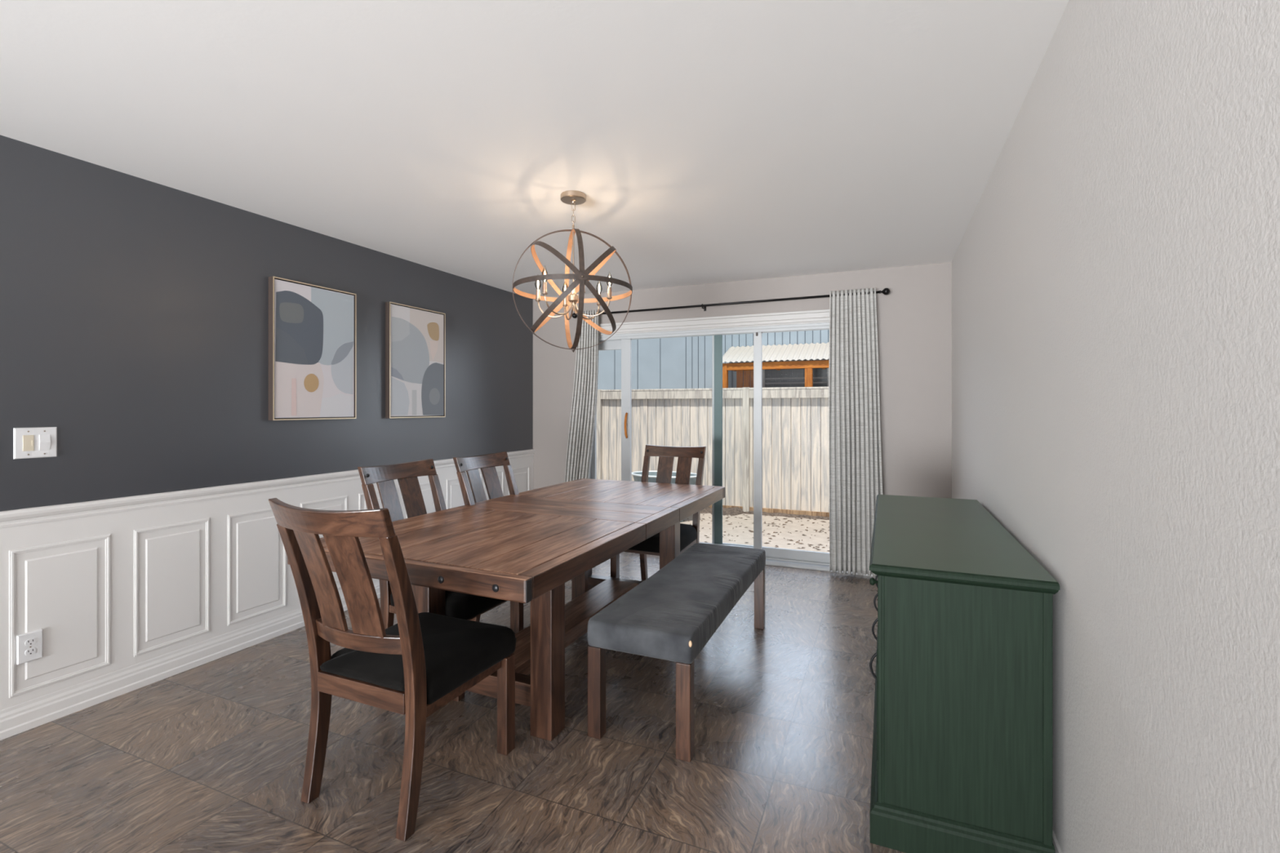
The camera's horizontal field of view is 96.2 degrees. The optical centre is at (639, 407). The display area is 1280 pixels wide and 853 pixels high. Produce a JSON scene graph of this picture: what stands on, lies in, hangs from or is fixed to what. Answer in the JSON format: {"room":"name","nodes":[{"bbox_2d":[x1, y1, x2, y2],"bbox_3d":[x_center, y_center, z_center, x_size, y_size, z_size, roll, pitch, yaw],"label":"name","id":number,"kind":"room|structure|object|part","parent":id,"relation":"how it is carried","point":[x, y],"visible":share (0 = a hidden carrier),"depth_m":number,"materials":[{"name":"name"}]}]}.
{"room":"dining room","nodes":[
{"label":"dining room","id":0,"kind":"room"},
{"bbox_2d":[0,134,533,511],"bbox_3d":[-3.339,0.117,0.769,0.160,2.440,11.384,0,0,23],"label":"wall","id":1,"kind":"structure","parent":0,"point":[134,310],"depth_m":2.90,"materials":[{"name":"grey paint"}]},
{"bbox_2d":[16,629,42,665],"bbox_3d":[-2.540,0.995,2.391,0.016,0.119,0.076,0,0,23],"label":"wall outlet","id":2,"kind":"object","parent":1,"relation":"attached to","point":[28,645],"visible":1,"depth_m":2.38,"materials":[{"name":"white plastic"}]},
{"bbox_2d":[25,638,35,646],"bbox_3d":[-2.534,0.975,2.389,0.003,0.027,0.033,0,0,23],"label":"receptacle","id":3,"kind":"object","parent":2,"relation":"attached to","point":[28,642],"depth_m":2.39,"materials":[{"name":"white plastic"}]},
{"bbox_2d":[25,648,35,656],"bbox_3d":[-2.534,1.015,2.389,0.003,0.027,0.033,0,0,23],"label":"receptacle","id":4,"kind":"object","parent":2,"relation":"attached to","point":[28,651],"depth_m":2.39,"materials":[{"name":"white plastic"}]},
{"bbox_2d":[13,426,57,459],"bbox_3d":[-2.539,0.147,2.416,0.012,0.128,0.134,0,0,23],"label":"switch plate","id":5,"kind":"object","parent":1,"relation":"attached to","point":[28,442],"visible":1,"depth_m":2.41,"materials":[{"name":"white plastic"}]},
{"bbox_2d":[0,581,380,740],"bbox_3d":[-3.288,1.280,0.661,0.021,0.114,11.224,0,0,23],"label":"baseboard","id":6,"kind":"structure","parent":1,"relation":"attached to","point":[15,720],"depth_m":2.74,"materials":[{"name":"white paint"}]},
{"bbox_2d":[0,455,533,711],"bbox_3d":[-3.292,0.887,0.662,0.013,0.900,11.224,0,0,23],"label":"wainscoting","id":7,"kind":"structure","parent":1,"relation":"attached to","point":[107,593],"depth_m":2.78,"materials":[{"name":"white paint"}]},
{"bbox_2d":[0,448,534,528],"bbox_3d":[-3.285,0.452,0.660,0.027,0.066,11.224,0,0,23],"label":"trim","id":8,"kind":"structure","parent":1,"relation":"attached to","point":[20,517],"depth_m":2.85,"materials":[{"name":"white paint"}]},
{"bbox_2d":[268,275,355,420],"bbox_3d":[-2.023,-0.343,3.581,0.041,0.832,0.566,0,0,23],"label":"framed canvas","id":9,"kind":"object","parent":1,"relation":"attached to","point":[312,328],"visible":1,"depth_m":3.54,"materials":[{"name":"multicoloured paper"}]},
{"bbox_2d":[385,302,445,417],"bbox_3d":[-1.691,-0.341,4.357,0.041,0.831,0.563,0,0,23],"label":"framed canvas","id":10,"kind":"object","parent":1,"relation":"attached to","point":[415,337],"visible":1,"depth_m":4.31,"materials":[{"name":"fabric"}]},
{"bbox_2d":[0,551,905,852],"bbox_3d":[-1.606,1.367,-0.147,4.067,0.060,11.384,0,0,23],"label":"floor","id":11,"kind":"structure","parent":0,"point":[210,757],"depth_m":2.17,"materials":[{"name":"wood"}]},
{"bbox_2d":[268,497,515,841],"bbox_3d":[-0.855,0.816,2.058,0.514,1.042,0.734,0,0,23],"label":"dining chair","id":12,"kind":"object","parent":11,"relation":"on","point":[414,667],"visible":1,"depth_m":1.87,"materials":[{"name":"brown wood"}]},
{"bbox_3d":[-1.138,0.860,1.954,0.051,0.955,0.169,0,0,23],"label":"leg","id":13,"kind":"part","parent":12,"relation":"part of","materials":[{"name":"brown wood"}]},
{"bbox_3d":[-0.978,0.340,1.769,0.495,0.090,0.107,0,0,23],"label":"rail","id":14,"kind":"part","parent":12,"relation":"part of","materials":[{"name":"brown wood"}]},
{"bbox_3d":[-0.929,0.754,1.884,0.398,0.058,0.070,0,0,23],"label":"rail","id":15,"kind":"part","parent":12,"relation":"part of","materials":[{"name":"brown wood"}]},
{"bbox_3d":[-0.734,0.860,1.781,0.051,0.955,0.169,0,0,23],"label":"leg","id":16,"kind":"part","parent":12,"relation":"part of","materials":[{"name":"brown wood"}]},
{"bbox_3d":[-0.829,0.954,2.117,0.464,0.097,0.492,0,0,23],"label":"seat frame","id":17,"kind":"part","parent":12,"relation":"part of","materials":[{"name":"brown wood"}]},
{"bbox_2d":[320,612,515,704],"bbox_3d":[-0.818,0.905,2.143,0.501,0.132,0.548,0,0,23],"label":"seat cushion","id":18,"kind":"object","parent":12,"relation":"on","point":[459,652],"depth_m":1.97,"materials":[{"name":"black fabric"}]},
{"bbox_3d":[-0.522,1.151,2.240,0.046,0.372,0.056,0,0,23],"label":"leg","id":19,"kind":"part","parent":12,"relation":"part of","materials":[{"name":"brown wood"}]},
{"bbox_2d":[357,458,523,701],"bbox_3d":[-1.024,0.816,2.974,0.734,1.042,0.514,0,0,23],"label":"dining chair","id":20,"kind":"object","parent":11,"relation":"on","point":[457,605],"visible":0.39,"depth_m":3.01,"materials":[{"name":"brown wood"}]},
{"bbox_3d":[-1.302,0.860,2.854,0.169,0.955,0.051,0,0,23],"label":"leg","id":21,"kind":"part","parent":20,"relation":"part of","materials":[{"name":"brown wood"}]},
{"bbox_3d":[-1.313,0.340,3.098,0.107,0.090,0.495,0,0,23],"label":"rail","id":22,"kind":"part","parent":20,"relation":"part of","materials":[{"name":"brown wood"}]},
{"bbox_3d":[-1.128,0.860,3.258,0.169,0.955,0.051,0,0,23],"label":"leg","id":23,"kind":"part","parent":20,"relation":"part of","materials":[{"name":"brown wood"}]},
{"bbox_3d":[-0.965,0.954,2.949,0.492,0.097,0.464,0,0,23],"label":"seat frame","id":24,"kind":"part","parent":20,"relation":"part of","materials":[{"name":"brown wood"}]},
{"bbox_2d":[390,590,506,619],"bbox_3d":[-0.939,0.905,2.937,0.548,0.132,0.501,0,0,23],"label":"seat cushion","id":25,"kind":"object","parent":20,"relation":"on","point":[457,605],"depth_m":2.65,"materials":[{"name":"black fabric"}]},
{"bbox_3d":[-0.843,1.151,2.642,0.056,0.372,0.046,0,0,23],"label":"leg","id":26,"kind":"part","parent":20,"relation":"part of","materials":[{"name":"brown wood"}]},
{"bbox_3d":[-0.658,1.151,3.072,0.056,0.372,0.046,0,0,23],"label":"leg","id":27,"kind":"part","parent":20,"relation":"part of","materials":[{"name":"brown wood"}]},
{"bbox_2d":[287,478,725,741],"bbox_3d":[-0.426,0.956,3.296,1.198,0.763,2.504,0,0,24],"label":"dining table","id":28,"kind":"object","parent":11,"relation":"on","point":[524,547],"visible":0.8,"depth_m":2.57,"materials":[{"name":"brown wood"}]},
{"bbox_3d":[-1.232,0.615,2.873,0.062,0.081,0.974,0,0,24],"label":"rail","id":29,"kind":"part","parent":28,"relation":"part of","materials":[{"name":"brown wood"}]},
{"bbox_3d":[-0.919,0.615,2.178,1.195,0.081,0.044,0,0,24],"label":"rail","id":30,"kind":"part","parent":28,"relation":"part of","materials":[{"name":"brown wood"}]},
{"bbox_3d":[-0.967,0.981,2.627,0.103,0.713,0.106,0,0,24],"label":"leg","id":31,"kind":"part","parent":28,"relation":"part of","materials":[{"name":"brown wood"}]},
{"bbox_3d":[-0.936,0.615,3.543,0.062,0.081,0.488,0,0,24],"label":"rail","id":32,"kind":"part","parent":28,"relation":"part of","materials":[{"name":"brown wood"}]},
{"bbox_3d":[-0.375,0.617,1.933,0.004,0.074,0.031,0,0,24],"label":"corner plate","id":33,"kind":"part","parent":28,"relation":"part of","materials":[{"name":"black metal"}]},
{"bbox_3d":[-0.651,0.615,4.189,0.062,0.081,0.919,0,0,24],"label":"rail","id":34,"kind":"part","parent":28,"relation":"part of","materials":[{"name":"brown wood"}]},
{"bbox_3d":[-0.380,0.981,2.368,0.103,0.713,0.106,0,0,24],"label":"leg","id":35,"kind":"part","parent":28,"relation":"part of","materials":[{"name":"brown wood"}]},
{"bbox_3d":[-0.396,0.981,3.920,0.103,0.713,0.106,0,0,24],"label":"leg","id":36,"kind":"part","parent":28,"relation":"part of","materials":[{"name":"brown wood"}]},
{"bbox_3d":[-0.195,0.615,2.415,0.062,0.081,0.974,0,0,24],"label":"rail","id":37,"kind":"part","parent":28,"relation":"part of","materials":[{"name":"brown wood"}]},
{"bbox_3d":[0.065,0.615,4.408,1.195,0.081,0.060,0,0,24],"label":"rail","id":38,"kind":"part","parent":28,"relation":"part of","materials":[{"name":"brown wood"}]},
{"bbox_3d":[0.101,0.615,3.086,0.062,0.081,0.488,0,0,24],"label":"rail","id":39,"kind":"part","parent":28,"relation":"part of","materials":[{"name":"brown wood"}]},
{"bbox_3d":[0.191,0.981,3.662,0.103,0.713,0.106,0,0,24],"label":"leg","id":40,"kind":"part","parent":28,"relation":"part of","materials":[{"name":"brown wood"}]},
{"bbox_3d":[0.385,0.615,3.732,0.062,0.081,0.919,0,0,24],"label":"rail","id":41,"kind":"part","parent":28,"relation":"part of","materials":[{"name":"brown wood"}]},
{"bbox_2d":[453,451,588,622],"bbox_3d":[-0.728,0.816,3.527,0.734,1.042,0.514,0,0,23],"label":"dining chair","id":42,"kind":"object","parent":11,"relation":"on","point":[487,463],"visible":0.21,"depth_m":3.61,"materials":[{"name":"brown wood"}]},
{"bbox_3d":[-1.005,0.860,3.406,0.169,0.955,0.051,0,0,23],"label":"leg","id":43,"kind":"part","parent":42,"relation":"part of","materials":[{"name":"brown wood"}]},
{"bbox_3d":[-1.016,0.340,3.651,0.107,0.090,0.495,0,0,23],"label":"rail","id":44,"kind":"part","parent":42,"relation":"part of","materials":[{"name":"brown wood"}]},
{"bbox_3d":[-0.832,0.860,3.811,0.169,0.955,0.051,0,0,23],"label":"leg","id":45,"kind":"part","parent":42,"relation":"part of","materials":[{"name":"brown wood"}]},
{"bbox_3d":[-0.361,1.151,3.624,0.056,0.372,0.046,0,0,23],"label":"leg","id":46,"kind":"part","parent":42,"relation":"part of","materials":[{"name":"brown wood"}]},
{"bbox_2d":[610,444,706,580],"bbox_3d":[0.157,0.816,4.212,0.514,1.042,0.734,0,0,23],"label":"dining chair","id":47,"kind":"object","parent":11,"relation":"on","point":[689,534],"visible":0.37,"depth_m":4.42,"materials":[{"name":"brown wood"}]},
{"bbox_3d":[-0.176,1.151,4.030,0.046,0.372,0.056,0,0,23],"label":"leg","id":48,"kind":"part","parent":47,"relation":"part of","materials":[{"name":"brown wood"}]},
{"bbox_3d":[0.036,0.860,4.489,0.051,0.955,0.169,0,0,23],"label":"leg","id":49,"kind":"part","parent":47,"relation":"part of","materials":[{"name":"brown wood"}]},
{"bbox_3d":[0.132,0.954,4.153,0.464,0.097,0.492,0,0,23],"label":"seat frame","id":50,"kind":"part","parent":47,"relation":"part of","materials":[{"name":"brown wood"}]},
{"bbox_2d":[628,523,697,552],"bbox_3d":[0.120,0.905,4.126,0.501,0.132,0.548,0,0,23],"label":"seat cushion","id":51,"kind":"object","parent":47,"relation":"on","point":[688,533],"depth_m":3.93,"materials":[{"name":"black fabric"}]},
{"bbox_3d":[0.281,0.340,4.500,0.495,0.090,0.107,0,0,23],"label":"rail","id":52,"kind":"part","parent":47,"relation":"part of","materials":[{"name":"brown wood"}]},
{"bbox_3d":[0.441,0.860,4.316,0.051,0.955,0.169,0,0,23],"label":"leg","id":53,"kind":"part","parent":47,"relation":"part of","materials":[{"name":"brown wood"}]},
{"bbox_2d":[586,542,765,762],"bbox_3d":[0.276,1.096,2.923,0.452,0.482,1.476,0,0,23],"label":"upholstered bench","id":54,"kind":"object","parent":11,"relation":"on","point":[672,615],"visible":1,"depth_m":2.39,"materials":[{"name":"grey fabric"}]},
{"bbox_3d":[-0.176,1.153,2.349,0.058,0.367,0.054,0,0,23],"label":"leg","id":55,"kind":"part","parent":54,"relation":"part of","materials":[{"name":"brown wood"}]},
{"bbox_2d":[586,542,765,663],"bbox_3d":[0.276,0.913,2.923,0.452,0.116,1.476,0,0,23],"label":"seat cushion","id":56,"kind":"object","parent":54,"relation":"on","point":[673,614],"depth_m":2.51,"materials":[{"name":"grey fabric"}]},
{"bbox_3d":[0.173,1.153,2.200,0.058,0.367,0.054,0,0,23],"label":"leg","id":57,"kind":"part","parent":54,"relation":"part of","materials":[{"name":"brown wood"}]},
{"bbox_3d":[0.729,1.153,3.496,0.058,0.367,0.054,0,0,23],"label":"leg","id":58,"kind":"part","parent":54,"relation":"part of","materials":[{"name":"brown wood"}]},
{"bbox_2d":[869,494,1059,852],"bbox_3d":[1.229,0.908,2.385,0.494,0.857,1.558,0,0,23],"label":"sideboard","id":59,"kind":"object","parent":11,"relation":"on","point":[962,756],"visible":1,"depth_m":1.70,"materials":[{"name":"paint"}]},
{"bbox_3d":[0.853,0.940,2.089,0.036,0.114,0.012,0,0,23],"label":"bow handle","id":60,"kind":"part","parent":59,"relation":"part of","materials":[{"name":"black metal"}]},
{"bbox_3d":[0.870,0.645,2.130,0.035,0.029,0.029,0,0,23],"label":"knob","id":61,"kind":"part","parent":59,"relation":"part of","materials":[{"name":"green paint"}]},
{"bbox_3d":[1.000,0.940,2.431,0.036,0.114,0.012,0,0,23],"label":"bow handle","id":62,"kind":"part","parent":59,"relation":"part of","materials":[{"name":"black metal"}]},
{"bbox_3d":[1.147,0.940,2.774,0.036,0.114,0.012,0,0,23],"label":"bow handle","id":63,"kind":"part","parent":59,"relation":"part of","materials":[{"name":"black metal"}]},
{"bbox_3d":[0.810,0.962,1.951,0.008,0.380,0.258,0,0,23],"label":"door panel","id":64,"kind":"part","parent":59,"relation":"part of","materials":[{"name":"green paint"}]},
{"bbox_2d":[0,0,1069,297],"bbox_3d":[-1.575,-1.183,-0.074,4.067,0.160,11.544,0,0,23],"label":"ceiling","id":65,"kind":"structure","parent":0,"point":[704,141],"depth_m":2.16,"materials":[{"name":"white paint"}]},
{"bbox_2d":[512,190,632,352],"bbox_3d":[-0.345,-0.695,2.977,0.612,0.816,0.612,0,0,23],"label":"orb chandelier","id":66,"kind":"object","parent":65,"relation":"hanging from","point":[566,299],"visible":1,"depth_m":2.92,"materials":[{"name":"brown metal"}]},
{"bbox_3d":[-0.534,-0.658,3.010,0.033,0.083,0.032,0,0,23],"label":"bulb","id":67,"kind":"part","parent":66,"relation":"part of","materials":[{"name":"clear glass"}]},
{"bbox_3d":[-0.446,-0.517,2.994,0.188,0.096,0.008,0,0,10],"label":"arm","id":68,"kind":"part","parent":66,"relation":"part of","materials":[{"name":"silver metal"}]},
{"bbox_3d":[-0.411,-0.517,2.899,0.008,0.095,0.188,0,0,40],"label":"arm","id":69,"kind":"part","parent":66,"relation":"part of","materials":[{"name":"silver metal"}]},
{"bbox_3d":[-0.380,-0.517,3.073,0.008,0.096,0.188,0,0,-20],"label":"arm","id":70,"kind":"part","parent":66,"relation":"part of","materials":[{"name":"silver metal"}]},
{"bbox_3d":[-0.310,-0.517,2.881,0.008,0.096,0.188,0,0,-20],"label":"arm","id":71,"kind":"part","parent":66,"relation":"part of","materials":[{"name":"silver metal"}]},
{"bbox_3d":[-0.280,-0.517,3.055,0.008,0.095,0.188,0,0,40],"label":"arm","id":72,"kind":"part","parent":66,"relation":"part of","materials":[{"name":"silver metal"}]},
{"bbox_3d":[-0.245,-0.517,2.959,0.188,0.096,0.008,0,0,10],"label":"arm","id":73,"kind":"part","parent":66,"relation":"part of","materials":[{"name":"silver metal"}]},
{"bbox_3d":[-0.222,-0.658,3.124,0.033,0.083,0.032,0,0,23],"label":"bulb","id":74,"kind":"part","parent":66,"relation":"part of","materials":[{"name":"clear glass"}]},
{"bbox_2d":[533,262,951,498],"bbox_3d":[0.667,0.117,5.158,3.747,2.440,0.160,0,0,23],"label":"wall","id":75,"kind":"structure","parent":0,"point":[914,319],"depth_m":4.53,"materials":[{"name":"grey paint"}]},
{"bbox_2d":[589,309,862,575],"bbox_3d":[0.623,0.343,5.180,2.589,2.288,0.225,0,0,23],"label":"door","id":76,"kind":"structure","parent":75,"relation":"in","point":[757,324],"depth_m":5.11,"materials":[{"name":"grey paint"}]},
{"bbox_3d":[-0.306,0.307,5.595,0.370,1.980,0.032,0,0,23],"label":"panel","id":77,"kind":"part","parent":76,"relation":"part of","materials":[{"name":"clear glass"}]},
{"bbox_3d":[-0.132,0.167,5.412,0.021,0.244,0.055,0,0,23],"label":"handle","id":78,"kind":"part","parent":76,"relation":"part of","materials":[{"name":"orange wood"}]},
{"bbox_3d":[-0.123,0.167,5.431,0.030,0.260,0.007,0,0,23],"label":"handle plate","id":79,"kind":"part","parent":76,"relation":"part of","materials":[{"name":"grey plastic"}]},
{"bbox_3d":[0.438,0.307,5.211,1.330,1.980,0.032,0,0,23],"label":"sliding panel","id":80,"kind":"part","parent":76,"relation":"part of","materials":[{"name":"clear glass"}]},
{"bbox_3d":[0.618,0.317,5.166,2.465,2.040,0.135,0,0,23],"label":"frame","id":81,"kind":"part","parent":76,"relation":"part of","materials":[{"name":"grey plastic"}]},
{"bbox_3d":[1.196,0.307,4.951,1.178,1.980,0.032,0,0,23],"label":"fixed panel","id":82,"kind":"part","parent":76,"relation":"part of","materials":[{"name":"clear glass"}]},
{"bbox_3d":[0.627,1.389,5.189,2.465,0.196,0.205,0,0,23],"label":"sill","id":83,"kind":"part","parent":76,"relation":"part of","materials":[{"name":"grey plastic"}]},
{"bbox_2d":[572,288,889,318],"bbox_3d":[0.650,-0.894,5.019,2.816,0.069,0.111,0,0,23],"label":"curtain rod","id":84,"kind":"object","parent":75,"relation":"attached to","point":[886,291],"visible":0.73,"depth_m":4.92,"materials":[{"name":"black metal"}]},
{"bbox_2d":[564,309,599,482],"bbox_3d":[-0.566,0.189,5.508,0.381,2.236,0.077,0,0,23],"label":"curtain","id":85,"kind":"object","parent":84,"relation":"hanging from","point":[584,405],"visible":0.6,"depth_m":5.48,"materials":[{"name":"fabric"}]},
{"bbox_2d":[828,287,883,577],"bbox_3d":[1.713,0.187,4.531,0.423,2.244,0.100,0,0,23],"label":"curtain","id":86,"kind":"object","parent":84,"relation":"hanging from","point":[855,452],"visible":0.96,"depth_m":4.52,"materials":[{"name":"fabric"}]},
{"bbox_2d":[951,0,1279,852],"bbox_3d":[0.252,0.117,-0.770,0.160,2.440,11.384,0,0,23],"label":"wall","id":87,"kind":"structure","parent":0,"point":[1116,264],"depth_m":1.08,"materials":[{"name":"white paint"}]},
{"bbox_2d":[1052,828,1062,852],"bbox_3d":[0.142,1.294,-0.809,0.013,0.085,11.224,0,0,23],"label":"baseboard","id":88,"kind":"structure","parent":87,"relation":"attached to","point":[1057,849],"depth_m":1.65,"materials":[{"name":"white paint"}]},
{"label":"outside","id":89,"kind":"structure","parent":0,"visible":0},
{"bbox_2d":[680,513,829,552],"bbox_3d":[0.915,1.662,8.482,23.000,0.250,6.086,0,0,23],"label":"ground","id":90,"kind":"structure","parent":89,"point":[786,533],"depth_m":7.12,"materials":[{"name":"gravel"}]},
{"bbox_2d":[596,386,829,516],"bbox_3d":[1.322,0.627,8.526,8.113,1.850,0.125,0,0,23],"label":"wooden fence","id":91,"kind":"object","parent":90,"relation":"on","point":[796,467],"visible":0.34,"depth_m":8.46,"materials":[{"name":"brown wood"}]},
{"bbox_3d":[-0.670,0.625,9.353,0.090,1.845,0.075,0,0,23],"label":"post","id":92,"kind":"part","parent":91,"relation":"part of","materials":[{"name":"beige wood"}]},
{"bbox_3d":[1.263,-0.201,8.531,8.000,0.125,0.049,0,0,23],"label":"rail","id":93,"kind":"part","parent":91,"relation":"part of","materials":[{"name":"beige wood"}]},
{"bbox_3d":[1.554,0.625,8.399,0.090,1.845,0.075,0,0,23],"label":"post","id":94,"kind":"part","parent":91,"relation":"part of","materials":[{"name":"beige wood"}]},
{"bbox_2d":[683,514,829,551],"bbox_3d":[1.032,1.531,6.981,4.845,0.010,2.879,0,0,23],"label":"leaf litter","id":95,"kind":"object","parent":90,"relation":"on","point":[703,514],"visible":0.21,"depth_m":7.12,"materials":[{"name":"brown plant"}]},
{"bbox_2d":[700,506,829,519],"bbox_3d":[1.101,1.498,8.408,3.400,0.076,0.356,0,0,23],"label":"mulch strip","id":96,"kind":"object","parent":90,"relation":"on","point":[735,511],"visible":0.41,"depth_m":8.24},
{"bbox_2d":[722,342,829,387],"bbox_3d":[3.375,0.148,10.412,3.800,2.777,0.960,0,0,23],"label":"patio cover","id":97,"kind":"object","parent":90,"relation":"on","point":[744,371],"visible":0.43,"depth_m":10.62,"materials":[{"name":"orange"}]},
{"bbox_3d":[1.578,0.354,10.758,0.125,2.365,0.120,0,0,23],"label":"post","id":98,"kind":"part","parent":97,"relation":"part of","materials":[{"name":"orange wood"}]},
{"bbox_3d":[2.056,0.337,11.048,0.395,2.400,0.030,0,0,23],"label":"slat panel","id":99,"kind":"part","parent":97,"relation":"part of","materials":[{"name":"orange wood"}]},
{"bbox_3d":[2.985,0.422,10.155,0.125,2.230,0.120,0,0,23],"label":"post","id":100,"kind":"part","parent":97,"relation":"part of","materials":[{"name":"orange wood"}]},
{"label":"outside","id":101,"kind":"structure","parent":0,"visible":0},
{"bbox_2d":[597,329,829,390],"bbox_3d":[0.913,-0.163,12.284,14.200,3.400,0.500,0,0,23],"label":"neighbor house","id":102,"kind":"structure","parent":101,"point":[677,362],"depth_m":12.08,"materials":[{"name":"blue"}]},
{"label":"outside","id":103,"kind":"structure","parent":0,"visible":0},
{"bbox_2d":[762,368,828,387],"bbox_3d":[3.379,0.027,10.930,2.140,1.660,0.045,0,0,23],"label":"neighbor window","id":104,"kind":"structure","parent":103,"point":[782,378],"depth_m":11.11,"materials":[{"name":"grey glass"}]}
]}

